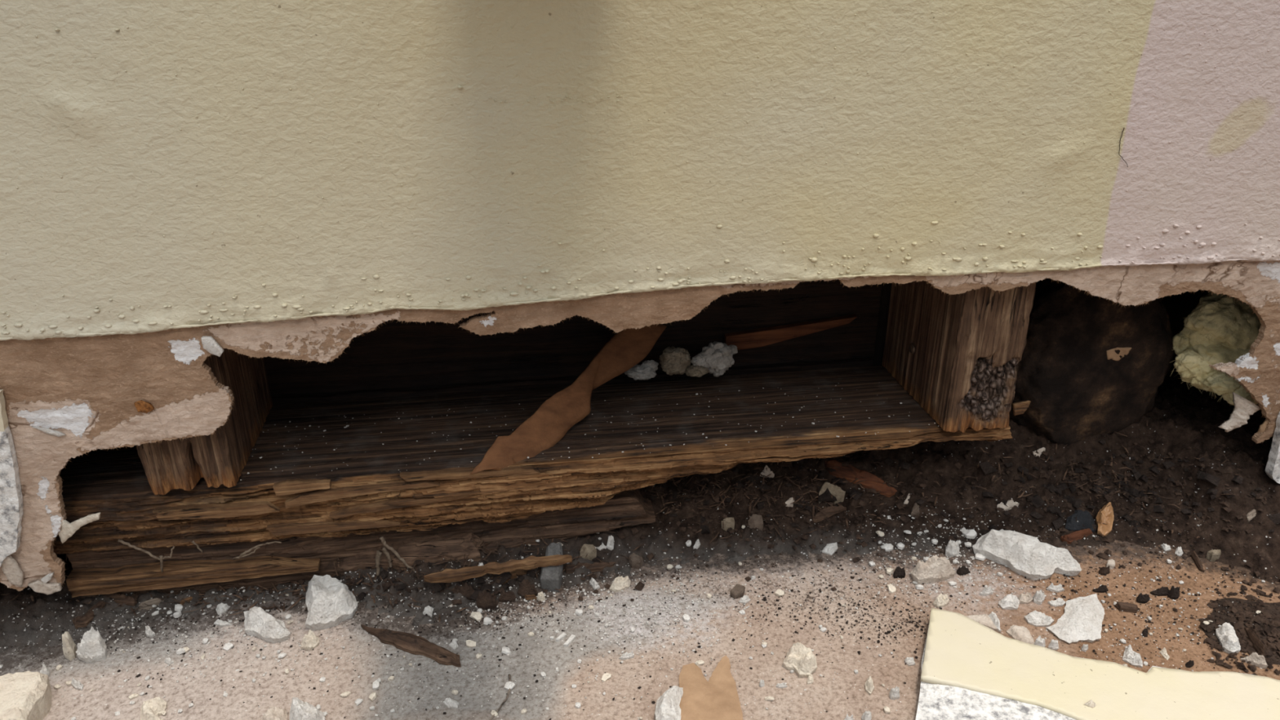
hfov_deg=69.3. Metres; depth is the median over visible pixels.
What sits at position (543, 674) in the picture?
crumb
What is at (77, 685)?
chunk
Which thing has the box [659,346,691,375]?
chunk
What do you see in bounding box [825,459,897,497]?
wood splinter
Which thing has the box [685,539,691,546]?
crumb
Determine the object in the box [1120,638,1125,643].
crumb
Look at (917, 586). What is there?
crumb
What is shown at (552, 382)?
board
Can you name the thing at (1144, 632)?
clod
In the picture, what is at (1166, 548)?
chunk
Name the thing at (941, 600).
chunk
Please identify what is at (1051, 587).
chunk
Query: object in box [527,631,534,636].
crumb
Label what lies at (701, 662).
crumb
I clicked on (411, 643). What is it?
wood splinter
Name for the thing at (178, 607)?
crumb
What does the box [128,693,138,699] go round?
crumb
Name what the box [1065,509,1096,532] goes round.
piece
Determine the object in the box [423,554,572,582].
wood splinter
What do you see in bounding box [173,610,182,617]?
crumb
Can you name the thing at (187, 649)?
crumb
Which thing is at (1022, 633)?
chunk
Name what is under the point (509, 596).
clod
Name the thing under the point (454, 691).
crumb
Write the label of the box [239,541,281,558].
strand
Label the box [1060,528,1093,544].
wood splinter
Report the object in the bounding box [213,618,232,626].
chunk
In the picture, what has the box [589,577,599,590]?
chunk
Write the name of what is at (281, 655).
crumb
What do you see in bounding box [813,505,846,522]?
wood splinter
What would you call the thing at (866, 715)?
chunk
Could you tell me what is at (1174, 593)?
clod
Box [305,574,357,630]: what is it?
chunk
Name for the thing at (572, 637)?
chunk
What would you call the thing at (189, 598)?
wood splinter
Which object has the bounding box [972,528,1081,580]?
chunk
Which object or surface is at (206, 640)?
crumb
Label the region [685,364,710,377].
chunk
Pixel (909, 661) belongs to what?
chunk
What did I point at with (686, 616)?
crumb
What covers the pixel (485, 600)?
clod
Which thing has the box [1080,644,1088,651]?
chunk
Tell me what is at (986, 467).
crumbs
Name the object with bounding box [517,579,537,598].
clod
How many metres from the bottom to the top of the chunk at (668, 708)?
0.009 m
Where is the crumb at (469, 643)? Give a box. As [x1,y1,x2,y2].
[466,640,475,647]
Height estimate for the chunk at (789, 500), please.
0.006 m
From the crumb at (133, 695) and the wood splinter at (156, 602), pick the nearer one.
the crumb at (133, 695)
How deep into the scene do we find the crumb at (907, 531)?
0.53 m
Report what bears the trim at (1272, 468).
attached to the wall at (183, 183)
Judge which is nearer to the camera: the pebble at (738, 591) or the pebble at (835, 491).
the pebble at (738, 591)
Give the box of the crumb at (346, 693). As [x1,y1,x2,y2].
[340,691,351,697]
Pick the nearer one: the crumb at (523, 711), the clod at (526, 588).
the crumb at (523, 711)
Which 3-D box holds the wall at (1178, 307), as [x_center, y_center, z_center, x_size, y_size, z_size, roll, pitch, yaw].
[0.070,-0.192,0.493,1.350,0.670,0.012,-4,24,-8]
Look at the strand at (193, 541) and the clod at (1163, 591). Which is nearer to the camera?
the strand at (193, 541)
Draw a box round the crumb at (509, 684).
[504,680,515,690]
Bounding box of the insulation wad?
[1170,292,1261,408]
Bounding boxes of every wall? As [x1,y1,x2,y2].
[0,0,1279,595]
[271,280,1210,396]
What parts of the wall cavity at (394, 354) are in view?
wood strip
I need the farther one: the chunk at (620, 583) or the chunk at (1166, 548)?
the chunk at (1166, 548)
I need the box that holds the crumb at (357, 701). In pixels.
[354,698,363,704]
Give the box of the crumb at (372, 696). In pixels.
[368,692,376,701]
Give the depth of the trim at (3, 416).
0.40 m
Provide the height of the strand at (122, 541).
0.014 m
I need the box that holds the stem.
[489,674,511,719]
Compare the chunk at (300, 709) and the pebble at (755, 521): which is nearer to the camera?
the chunk at (300, 709)
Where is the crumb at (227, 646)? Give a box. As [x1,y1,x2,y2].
[222,642,233,650]
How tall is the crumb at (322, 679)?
0.001 m
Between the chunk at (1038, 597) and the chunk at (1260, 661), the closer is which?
the chunk at (1260, 661)
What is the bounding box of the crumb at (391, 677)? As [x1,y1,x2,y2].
[387,675,394,680]
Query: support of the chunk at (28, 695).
on the floor
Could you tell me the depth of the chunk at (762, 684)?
0.43 m
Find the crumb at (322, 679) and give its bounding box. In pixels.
[319,676,325,682]
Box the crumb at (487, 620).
[483,616,492,625]
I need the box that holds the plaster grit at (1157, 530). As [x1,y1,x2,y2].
[0,488,1273,719]
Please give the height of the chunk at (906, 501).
0.007 m
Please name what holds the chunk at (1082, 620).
on the floor
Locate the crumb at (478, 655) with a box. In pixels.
[475,653,481,659]
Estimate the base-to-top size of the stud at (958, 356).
0.546 m
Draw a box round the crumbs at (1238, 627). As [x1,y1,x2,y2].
[0,422,1279,675]
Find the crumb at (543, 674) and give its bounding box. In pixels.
[540,671,546,677]
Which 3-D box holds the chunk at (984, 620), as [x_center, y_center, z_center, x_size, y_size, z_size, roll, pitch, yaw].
[0.174,0.131,0.468,0.018,0.003,0.009,17,29,32]
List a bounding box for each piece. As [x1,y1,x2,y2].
[915,608,1279,719]
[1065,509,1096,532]
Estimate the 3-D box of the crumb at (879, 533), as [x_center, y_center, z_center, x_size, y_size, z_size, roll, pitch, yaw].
[0.137,0.099,0.529,0.004,0.002,0.006,-15,28,-30]
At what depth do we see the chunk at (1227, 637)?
0.45 m
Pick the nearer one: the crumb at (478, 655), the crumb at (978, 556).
the crumb at (478, 655)
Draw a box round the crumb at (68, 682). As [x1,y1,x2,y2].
[65,680,71,684]
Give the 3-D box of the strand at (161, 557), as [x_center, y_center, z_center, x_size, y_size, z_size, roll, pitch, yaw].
[-0.240,0.102,0.465,0.003,0.010,0.002,-4,24,-8]
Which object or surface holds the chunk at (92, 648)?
on the floor
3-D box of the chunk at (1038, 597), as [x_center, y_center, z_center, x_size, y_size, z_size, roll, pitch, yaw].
[0.208,0.123,0.482,0.006,0.007,0.005,-21,31,-38]
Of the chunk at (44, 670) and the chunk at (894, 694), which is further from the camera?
the chunk at (44, 670)
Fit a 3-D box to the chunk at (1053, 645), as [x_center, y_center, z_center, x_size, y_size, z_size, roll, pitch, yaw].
[0.201,0.138,0.450,0.006,0.006,0.003,-6,25,-13]
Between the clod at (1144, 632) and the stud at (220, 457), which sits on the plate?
the stud at (220, 457)
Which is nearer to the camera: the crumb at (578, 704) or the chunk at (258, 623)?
the crumb at (578, 704)
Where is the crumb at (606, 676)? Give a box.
[600,672,611,681]
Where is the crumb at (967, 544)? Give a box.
[964,542,971,546]
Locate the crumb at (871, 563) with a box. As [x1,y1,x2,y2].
[868,560,875,566]
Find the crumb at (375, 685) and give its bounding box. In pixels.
[372,680,379,689]
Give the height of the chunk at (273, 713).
0.007 m
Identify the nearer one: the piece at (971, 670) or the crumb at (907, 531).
the piece at (971, 670)
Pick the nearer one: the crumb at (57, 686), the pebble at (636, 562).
the crumb at (57, 686)
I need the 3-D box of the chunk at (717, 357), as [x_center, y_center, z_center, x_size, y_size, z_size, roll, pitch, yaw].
[0.044,-0.001,0.543,0.029,0.022,0.016,-4,24,-8]
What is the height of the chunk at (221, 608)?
0.005 m
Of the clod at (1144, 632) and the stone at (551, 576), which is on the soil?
the stone at (551, 576)
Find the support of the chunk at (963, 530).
on the soil
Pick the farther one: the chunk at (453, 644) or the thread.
the chunk at (453, 644)
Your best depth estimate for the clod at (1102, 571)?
0.50 m
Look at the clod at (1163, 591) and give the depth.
0.49 m
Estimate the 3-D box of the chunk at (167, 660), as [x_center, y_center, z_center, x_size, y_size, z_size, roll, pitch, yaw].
[-0.224,0.143,0.441,0.004,0.004,0.003,11,26,23]
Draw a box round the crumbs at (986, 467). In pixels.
[333,439,1279,600]
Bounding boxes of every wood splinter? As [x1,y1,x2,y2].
[72,600,106,628]
[97,592,137,606]
[137,598,164,610]
[179,596,192,604]
[291,532,484,584]
[360,624,461,667]
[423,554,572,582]
[481,537,540,552]
[497,569,528,584]
[524,594,537,599]
[564,561,615,573]
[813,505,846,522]
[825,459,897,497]
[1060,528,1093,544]
[1114,601,1137,613]
[1191,551,1204,572]
[1244,626,1266,655]
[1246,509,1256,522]
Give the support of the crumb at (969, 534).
on the soil
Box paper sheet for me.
[679,655,742,719]
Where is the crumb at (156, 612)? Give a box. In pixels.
[151,610,159,615]
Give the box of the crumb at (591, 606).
[587,604,594,608]
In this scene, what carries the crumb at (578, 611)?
on the floor
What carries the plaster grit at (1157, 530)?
on the floor
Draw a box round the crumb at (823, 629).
[819,626,826,632]
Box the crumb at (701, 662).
[696,660,704,666]
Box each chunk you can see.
[0,671,52,719]
[40,663,49,676]
[62,631,76,661]
[71,677,83,690]
[75,626,107,662]
[140,697,167,719]
[145,625,155,637]
[164,657,173,665]
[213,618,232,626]
[215,602,230,614]
[243,606,290,643]
[261,706,288,719]
[288,697,325,719]
[300,629,319,650]
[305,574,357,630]
[422,605,433,617]
[443,697,458,708]
[448,640,457,650]
[537,591,545,601]
[555,632,566,641]
[563,634,575,646]
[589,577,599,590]
[596,542,606,550]
[606,535,614,550]
[609,575,631,592]
[618,650,634,659]
[624,360,658,380]
[654,685,683,719]
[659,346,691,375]
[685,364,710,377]
[690,341,737,377]
[693,538,700,549]
[738,595,751,604]
[759,679,764,687]
[760,465,774,477]
[776,682,787,688]
[782,641,817,677]
[785,497,794,506]
[807,673,813,684]
[822,542,837,555]
[844,714,853,719]
[861,710,871,719]
[864,675,874,694]
[888,686,899,699]
[903,493,910,504]
[904,657,915,666]
[910,554,955,584]
[911,502,919,515]
[933,593,949,608]
[945,539,959,556]
[960,527,968,535]
[966,613,998,631]
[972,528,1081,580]
[979,586,992,595]
[988,611,1000,632]
[996,498,1019,511]
[998,593,1019,609]
[1005,624,1034,644]
[1017,592,1032,604]
[1024,609,1053,626]
[1032,449,1040,457]
[1032,589,1044,604]
[1034,635,1045,647]
[1038,447,1045,453]
[1045,593,1104,644]
[1046,582,1064,592]
[1047,597,1066,606]
[1048,639,1058,650]
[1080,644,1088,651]
[1084,699,1096,707]
[1122,644,1142,667]
[1159,647,1169,660]
[1160,542,1171,551]
[1174,546,1182,555]
[1215,622,1240,653]
[1240,652,1267,668]
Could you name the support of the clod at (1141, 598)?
on the floor
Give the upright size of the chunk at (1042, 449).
0.004 m
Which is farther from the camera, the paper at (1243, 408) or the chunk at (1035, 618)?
the paper at (1243, 408)
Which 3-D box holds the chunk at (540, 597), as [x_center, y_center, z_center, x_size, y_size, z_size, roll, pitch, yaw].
[-0.051,0.123,0.483,0.004,0.006,0.003,21,32,39]
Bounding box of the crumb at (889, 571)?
[886,567,893,573]
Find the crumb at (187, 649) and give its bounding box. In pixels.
[182,646,190,653]
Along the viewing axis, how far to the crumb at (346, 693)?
0.42 m
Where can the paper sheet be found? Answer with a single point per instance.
(717, 698)
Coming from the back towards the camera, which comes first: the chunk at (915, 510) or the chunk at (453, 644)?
the chunk at (915, 510)
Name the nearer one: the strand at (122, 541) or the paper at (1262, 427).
the strand at (122, 541)
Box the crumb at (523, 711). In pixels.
[520,708,527,714]
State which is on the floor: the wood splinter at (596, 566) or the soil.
the soil
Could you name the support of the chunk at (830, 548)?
on the floor
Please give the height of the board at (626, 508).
0.039 m
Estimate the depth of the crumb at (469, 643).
0.45 m
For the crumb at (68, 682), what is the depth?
0.43 m
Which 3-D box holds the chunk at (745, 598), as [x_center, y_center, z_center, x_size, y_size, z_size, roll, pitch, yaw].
[0.054,0.124,0.482,0.006,0.004,0.003,-20,31,-38]
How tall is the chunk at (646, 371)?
0.011 m
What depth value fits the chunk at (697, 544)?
0.52 m
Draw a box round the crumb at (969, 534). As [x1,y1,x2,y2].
[964,528,977,538]
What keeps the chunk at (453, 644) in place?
on the floor
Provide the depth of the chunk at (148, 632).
0.46 m
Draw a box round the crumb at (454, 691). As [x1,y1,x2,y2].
[451,689,458,694]
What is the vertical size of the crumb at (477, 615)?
0.002 m
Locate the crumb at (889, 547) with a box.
[883,543,893,551]
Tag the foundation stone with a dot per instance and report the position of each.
(1089, 366)
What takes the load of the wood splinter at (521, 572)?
on the soil
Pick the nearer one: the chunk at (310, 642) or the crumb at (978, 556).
the chunk at (310, 642)
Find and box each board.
[66,488,655,598]
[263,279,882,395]
[271,358,872,405]
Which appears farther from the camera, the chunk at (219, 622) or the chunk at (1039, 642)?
the chunk at (219, 622)
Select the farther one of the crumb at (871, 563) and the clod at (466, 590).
the crumb at (871, 563)
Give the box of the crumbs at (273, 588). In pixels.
[0,419,1266,622]
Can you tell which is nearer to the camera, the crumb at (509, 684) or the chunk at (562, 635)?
the crumb at (509, 684)
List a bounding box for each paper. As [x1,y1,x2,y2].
[1217,391,1261,431]
[1257,418,1275,442]
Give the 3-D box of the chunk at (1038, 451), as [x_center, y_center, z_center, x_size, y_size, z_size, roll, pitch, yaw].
[0.237,0.057,0.556,0.009,0.006,0.003,-7,25,-15]
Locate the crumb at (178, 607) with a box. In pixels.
[174,604,182,611]
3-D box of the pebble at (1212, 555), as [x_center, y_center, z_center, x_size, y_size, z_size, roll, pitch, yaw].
[0.319,0.108,0.514,0.007,0.006,0.004,-4,24,-8]
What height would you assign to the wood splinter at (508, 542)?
0.006 m
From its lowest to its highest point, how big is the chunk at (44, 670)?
0.006 m
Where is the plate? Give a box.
[53,323,1012,554]
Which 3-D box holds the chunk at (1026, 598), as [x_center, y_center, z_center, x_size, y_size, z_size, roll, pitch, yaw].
[0.201,0.123,0.482,0.008,0.006,0.004,-3,24,-7]
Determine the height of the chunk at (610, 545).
0.008 m
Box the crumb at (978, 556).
[974,552,986,560]
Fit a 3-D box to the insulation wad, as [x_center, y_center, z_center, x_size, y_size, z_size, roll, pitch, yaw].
[0.341,-0.007,0.541,0.058,0.064,0.054,12,27,25]
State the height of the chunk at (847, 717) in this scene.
0.004 m
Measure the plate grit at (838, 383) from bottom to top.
0.001 m
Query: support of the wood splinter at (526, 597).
on the floor
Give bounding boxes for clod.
[451,582,474,600]
[475,589,497,609]
[498,591,515,602]
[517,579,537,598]
[893,566,905,578]
[956,564,970,575]
[1092,584,1108,592]
[1098,565,1110,575]
[1136,592,1150,603]
[1142,628,1148,637]
[1150,586,1169,595]
[1167,586,1179,599]
[1185,660,1194,667]
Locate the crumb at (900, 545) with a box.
[896,542,904,550]
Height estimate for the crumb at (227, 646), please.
0.002 m
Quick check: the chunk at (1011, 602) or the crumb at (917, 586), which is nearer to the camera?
the chunk at (1011, 602)
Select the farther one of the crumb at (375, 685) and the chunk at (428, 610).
the chunk at (428, 610)
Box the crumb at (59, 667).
[56,664,62,671]
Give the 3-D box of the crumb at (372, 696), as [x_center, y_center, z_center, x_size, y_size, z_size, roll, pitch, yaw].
[-0.121,0.152,0.421,0.003,0.002,0.004,16,29,32]
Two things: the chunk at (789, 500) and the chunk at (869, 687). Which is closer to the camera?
the chunk at (869, 687)
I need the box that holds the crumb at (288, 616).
[284,613,291,619]
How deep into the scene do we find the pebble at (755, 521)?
0.53 m
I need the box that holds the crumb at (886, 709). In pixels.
[883,706,889,713]
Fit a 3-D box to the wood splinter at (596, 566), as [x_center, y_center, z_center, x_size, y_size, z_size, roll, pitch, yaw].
[-0.026,0.112,0.504,0.029,0.007,0.004,-5,25,-12]
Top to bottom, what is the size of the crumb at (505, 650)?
0.002 m
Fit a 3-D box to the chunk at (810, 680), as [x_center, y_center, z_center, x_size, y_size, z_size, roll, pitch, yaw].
[0.079,0.148,0.430,0.003,0.003,0.005,11,26,23]
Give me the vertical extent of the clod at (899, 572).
0.006 m
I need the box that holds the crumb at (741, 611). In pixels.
[738,609,745,614]
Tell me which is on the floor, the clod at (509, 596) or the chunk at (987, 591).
the chunk at (987, 591)
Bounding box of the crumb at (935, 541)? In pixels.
[931,538,937,544]
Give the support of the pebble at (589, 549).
on the soil
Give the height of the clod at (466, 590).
0.010 m
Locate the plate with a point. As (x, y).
(367, 492)
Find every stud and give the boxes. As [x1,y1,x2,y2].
[135,347,272,494]
[881,280,1035,432]
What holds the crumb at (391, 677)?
on the floor
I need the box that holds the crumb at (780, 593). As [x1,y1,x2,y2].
[774,589,784,596]
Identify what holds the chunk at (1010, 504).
on the soil
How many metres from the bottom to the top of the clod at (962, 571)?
0.005 m
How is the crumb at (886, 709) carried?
on the floor
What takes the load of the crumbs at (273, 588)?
on the soil
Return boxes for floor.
[0,539,1279,719]
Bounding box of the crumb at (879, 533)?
[875,530,884,536]
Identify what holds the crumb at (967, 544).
on the floor
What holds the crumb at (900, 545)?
on the floor
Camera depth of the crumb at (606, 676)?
0.43 m
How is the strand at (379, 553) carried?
hanging from the plate
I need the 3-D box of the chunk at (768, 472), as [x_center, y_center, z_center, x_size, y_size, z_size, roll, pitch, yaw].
[0.074,0.066,0.544,0.009,0.008,0.004,-6,25,-13]
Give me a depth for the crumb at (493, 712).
0.41 m
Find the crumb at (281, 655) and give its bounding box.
[278,653,286,657]
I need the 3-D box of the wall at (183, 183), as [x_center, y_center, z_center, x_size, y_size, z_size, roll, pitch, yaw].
[0.087,-0.168,0.384,1.350,0.623,0.017,-4,24,-8]
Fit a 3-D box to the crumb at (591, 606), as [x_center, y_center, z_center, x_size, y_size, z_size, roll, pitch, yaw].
[-0.025,0.127,0.477,0.003,0.002,0.002,12,27,24]
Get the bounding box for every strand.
[117,539,174,560]
[159,555,163,572]
[191,540,204,553]
[232,546,259,559]
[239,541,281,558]
[374,550,382,576]
[379,536,414,571]
[382,546,391,567]
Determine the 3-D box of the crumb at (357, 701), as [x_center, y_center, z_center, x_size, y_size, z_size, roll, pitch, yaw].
[-0.127,0.154,0.418,0.003,0.002,0.003,-18,30,-34]
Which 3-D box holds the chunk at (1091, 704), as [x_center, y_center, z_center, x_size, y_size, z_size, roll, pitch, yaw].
[0.196,0.150,0.404,0.004,0.003,0.003,-16,29,-31]
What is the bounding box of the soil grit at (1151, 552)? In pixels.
[0,512,1279,719]
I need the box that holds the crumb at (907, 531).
[903,529,911,533]
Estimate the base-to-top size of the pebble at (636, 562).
0.008 m
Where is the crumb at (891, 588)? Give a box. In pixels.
[886,583,896,593]
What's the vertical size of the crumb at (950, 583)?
0.002 m
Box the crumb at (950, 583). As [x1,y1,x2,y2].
[947,581,956,585]
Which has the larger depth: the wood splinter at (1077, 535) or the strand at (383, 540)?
the wood splinter at (1077, 535)
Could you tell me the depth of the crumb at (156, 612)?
0.47 m
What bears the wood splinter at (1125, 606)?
on the floor
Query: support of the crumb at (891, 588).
on the floor
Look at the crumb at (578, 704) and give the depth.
0.41 m
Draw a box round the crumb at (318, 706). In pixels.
[315,704,320,710]
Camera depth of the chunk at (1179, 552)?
0.52 m
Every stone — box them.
[540,542,563,591]
[1008,278,1175,446]
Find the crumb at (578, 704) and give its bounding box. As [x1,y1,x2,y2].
[575,702,581,708]
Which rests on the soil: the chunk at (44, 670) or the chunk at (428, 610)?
the chunk at (428, 610)
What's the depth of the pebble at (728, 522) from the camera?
0.53 m
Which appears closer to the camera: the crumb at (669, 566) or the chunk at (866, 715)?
the chunk at (866, 715)
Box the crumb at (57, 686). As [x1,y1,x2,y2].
[53,684,61,688]
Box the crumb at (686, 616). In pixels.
[683,613,689,622]
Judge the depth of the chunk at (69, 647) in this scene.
0.44 m
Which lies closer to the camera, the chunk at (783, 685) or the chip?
the chunk at (783, 685)
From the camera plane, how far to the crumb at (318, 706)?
0.41 m
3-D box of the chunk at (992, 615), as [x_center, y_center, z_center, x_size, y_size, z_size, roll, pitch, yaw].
[0.178,0.131,0.466,0.005,0.005,0.014,0,24,0]
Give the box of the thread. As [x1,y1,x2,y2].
[1118,127,1128,167]
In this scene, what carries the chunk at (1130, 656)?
on the floor
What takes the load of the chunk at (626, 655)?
on the floor
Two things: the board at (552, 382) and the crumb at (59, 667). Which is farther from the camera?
the board at (552, 382)
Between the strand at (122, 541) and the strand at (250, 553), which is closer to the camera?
the strand at (122, 541)
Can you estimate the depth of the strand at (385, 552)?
0.48 m
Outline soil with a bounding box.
[0,380,1279,665]
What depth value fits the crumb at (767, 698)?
0.42 m
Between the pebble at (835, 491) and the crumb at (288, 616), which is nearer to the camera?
the crumb at (288, 616)
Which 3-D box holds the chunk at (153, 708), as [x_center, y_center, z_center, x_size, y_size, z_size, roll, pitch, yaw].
[-0.216,0.155,0.411,0.012,0.006,0.014,-16,29,-31]
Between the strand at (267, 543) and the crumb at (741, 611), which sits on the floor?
the crumb at (741, 611)
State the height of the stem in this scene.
0.001 m
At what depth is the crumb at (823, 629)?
0.46 m
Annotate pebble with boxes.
[579,543,596,560]
[628,552,643,568]
[721,517,734,530]
[729,583,745,599]
[747,514,763,531]
[818,482,845,503]
[1106,559,1115,568]
[1205,549,1221,561]
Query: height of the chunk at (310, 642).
0.007 m
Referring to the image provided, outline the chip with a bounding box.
[1095,502,1114,537]
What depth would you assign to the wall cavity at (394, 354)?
0.55 m
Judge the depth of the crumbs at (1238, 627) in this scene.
0.52 m
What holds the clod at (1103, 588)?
on the floor
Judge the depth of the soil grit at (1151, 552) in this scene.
0.47 m
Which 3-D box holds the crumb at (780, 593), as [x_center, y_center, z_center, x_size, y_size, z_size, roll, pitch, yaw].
[0.073,0.122,0.487,0.005,0.003,0.004,7,25,16]
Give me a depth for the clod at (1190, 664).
0.44 m
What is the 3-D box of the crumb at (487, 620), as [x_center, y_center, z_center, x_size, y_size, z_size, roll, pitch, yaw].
[-0.077,0.131,0.467,0.005,0.003,0.005,1,24,2]
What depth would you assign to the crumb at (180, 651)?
0.45 m
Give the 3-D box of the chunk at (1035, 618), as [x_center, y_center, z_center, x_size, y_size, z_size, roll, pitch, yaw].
[0.202,0.130,0.467,0.014,0.006,0.008,3,24,7]
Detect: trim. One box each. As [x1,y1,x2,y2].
[0,389,8,431]
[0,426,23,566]
[1265,411,1279,484]
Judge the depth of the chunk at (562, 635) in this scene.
0.46 m
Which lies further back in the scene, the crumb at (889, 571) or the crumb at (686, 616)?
the crumb at (889, 571)
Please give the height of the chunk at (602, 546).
0.004 m
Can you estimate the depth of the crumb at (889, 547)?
0.52 m
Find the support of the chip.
on the soil
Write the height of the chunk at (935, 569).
0.013 m
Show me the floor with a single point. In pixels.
(825, 693)
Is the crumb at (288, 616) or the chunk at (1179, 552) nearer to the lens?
the crumb at (288, 616)
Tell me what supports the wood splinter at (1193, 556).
on the floor
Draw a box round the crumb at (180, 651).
[176,648,185,654]
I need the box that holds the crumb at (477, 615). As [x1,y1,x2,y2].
[470,611,482,621]
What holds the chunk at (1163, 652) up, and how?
on the floor
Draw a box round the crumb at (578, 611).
[574,608,582,615]
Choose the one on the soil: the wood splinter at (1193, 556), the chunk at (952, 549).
the chunk at (952, 549)
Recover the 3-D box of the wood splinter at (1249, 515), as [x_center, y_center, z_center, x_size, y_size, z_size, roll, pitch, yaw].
[0.347,0.086,0.523,0.015,0.006,0.003,-14,28,-29]
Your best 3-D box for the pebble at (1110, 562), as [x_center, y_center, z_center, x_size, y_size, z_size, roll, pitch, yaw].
[0.259,0.112,0.509,0.004,0.004,0.006,17,29,33]
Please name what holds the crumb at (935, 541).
on the soil
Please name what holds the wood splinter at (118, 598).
on the soil
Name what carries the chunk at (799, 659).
on the floor
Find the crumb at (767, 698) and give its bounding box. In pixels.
[764,696,773,700]
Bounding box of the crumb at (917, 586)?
[915,584,924,589]
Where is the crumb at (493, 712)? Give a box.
[490,710,497,716]
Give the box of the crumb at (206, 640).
[202,637,208,644]
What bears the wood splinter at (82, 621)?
on the soil
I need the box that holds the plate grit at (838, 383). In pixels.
[240,382,938,479]
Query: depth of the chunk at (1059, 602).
0.48 m
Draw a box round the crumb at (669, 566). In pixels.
[666,564,673,569]
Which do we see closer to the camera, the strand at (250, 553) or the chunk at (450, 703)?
the chunk at (450, 703)
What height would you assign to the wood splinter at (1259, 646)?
0.008 m
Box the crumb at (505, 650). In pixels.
[501,646,511,653]

